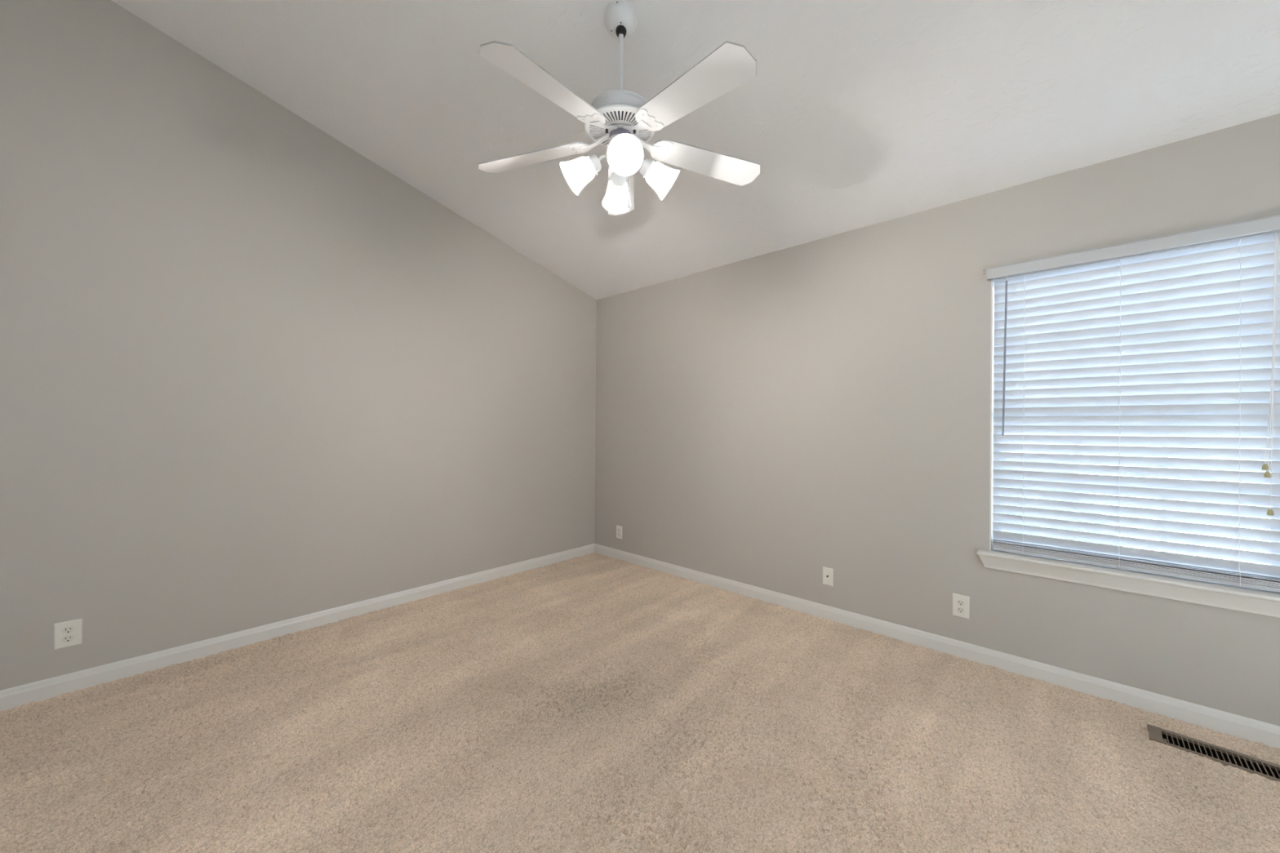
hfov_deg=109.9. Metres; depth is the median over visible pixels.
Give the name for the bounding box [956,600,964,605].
receptacle
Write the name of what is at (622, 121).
ceiling fan
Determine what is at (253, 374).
wall
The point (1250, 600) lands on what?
window
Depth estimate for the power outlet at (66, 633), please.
2.01 m
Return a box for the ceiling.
[111,0,1279,300]
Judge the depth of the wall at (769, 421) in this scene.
2.63 m
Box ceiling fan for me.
[478,0,759,215]
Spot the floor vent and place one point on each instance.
(1226, 757)
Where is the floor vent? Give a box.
[1146,724,1279,782]
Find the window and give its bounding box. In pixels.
[977,278,1279,617]
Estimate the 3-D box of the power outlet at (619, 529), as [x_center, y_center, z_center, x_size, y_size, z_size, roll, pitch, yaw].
[-0.192,0.970,4.119,0.074,0.115,0.008,0,0,42]
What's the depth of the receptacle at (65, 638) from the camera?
2.01 m
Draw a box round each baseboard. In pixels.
[0,543,594,711]
[594,543,1279,748]
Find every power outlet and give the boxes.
[53,617,82,649]
[616,525,622,538]
[952,593,969,619]
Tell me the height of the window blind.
1.450 m
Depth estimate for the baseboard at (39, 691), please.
2.43 m
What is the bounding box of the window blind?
[986,214,1279,591]
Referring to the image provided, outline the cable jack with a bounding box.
[822,566,833,586]
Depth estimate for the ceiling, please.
2.05 m
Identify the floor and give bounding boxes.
[0,552,1279,852]
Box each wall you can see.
[0,0,596,690]
[594,113,1279,726]
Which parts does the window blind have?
ladder cord, ladder cord, rail, ladder cord, lift cord, lift cord, lift cord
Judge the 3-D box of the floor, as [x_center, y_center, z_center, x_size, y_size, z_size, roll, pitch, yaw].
[0.226,1.218,0.805,5.750,0.035,4.351,0,0,42]
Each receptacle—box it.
[62,626,74,633]
[62,635,74,642]
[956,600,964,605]
[956,607,964,613]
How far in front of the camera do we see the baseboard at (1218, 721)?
2.26 m
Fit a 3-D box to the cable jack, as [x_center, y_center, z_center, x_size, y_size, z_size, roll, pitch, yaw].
[1.193,0.956,2.856,0.064,0.111,0.017,0,0,42]

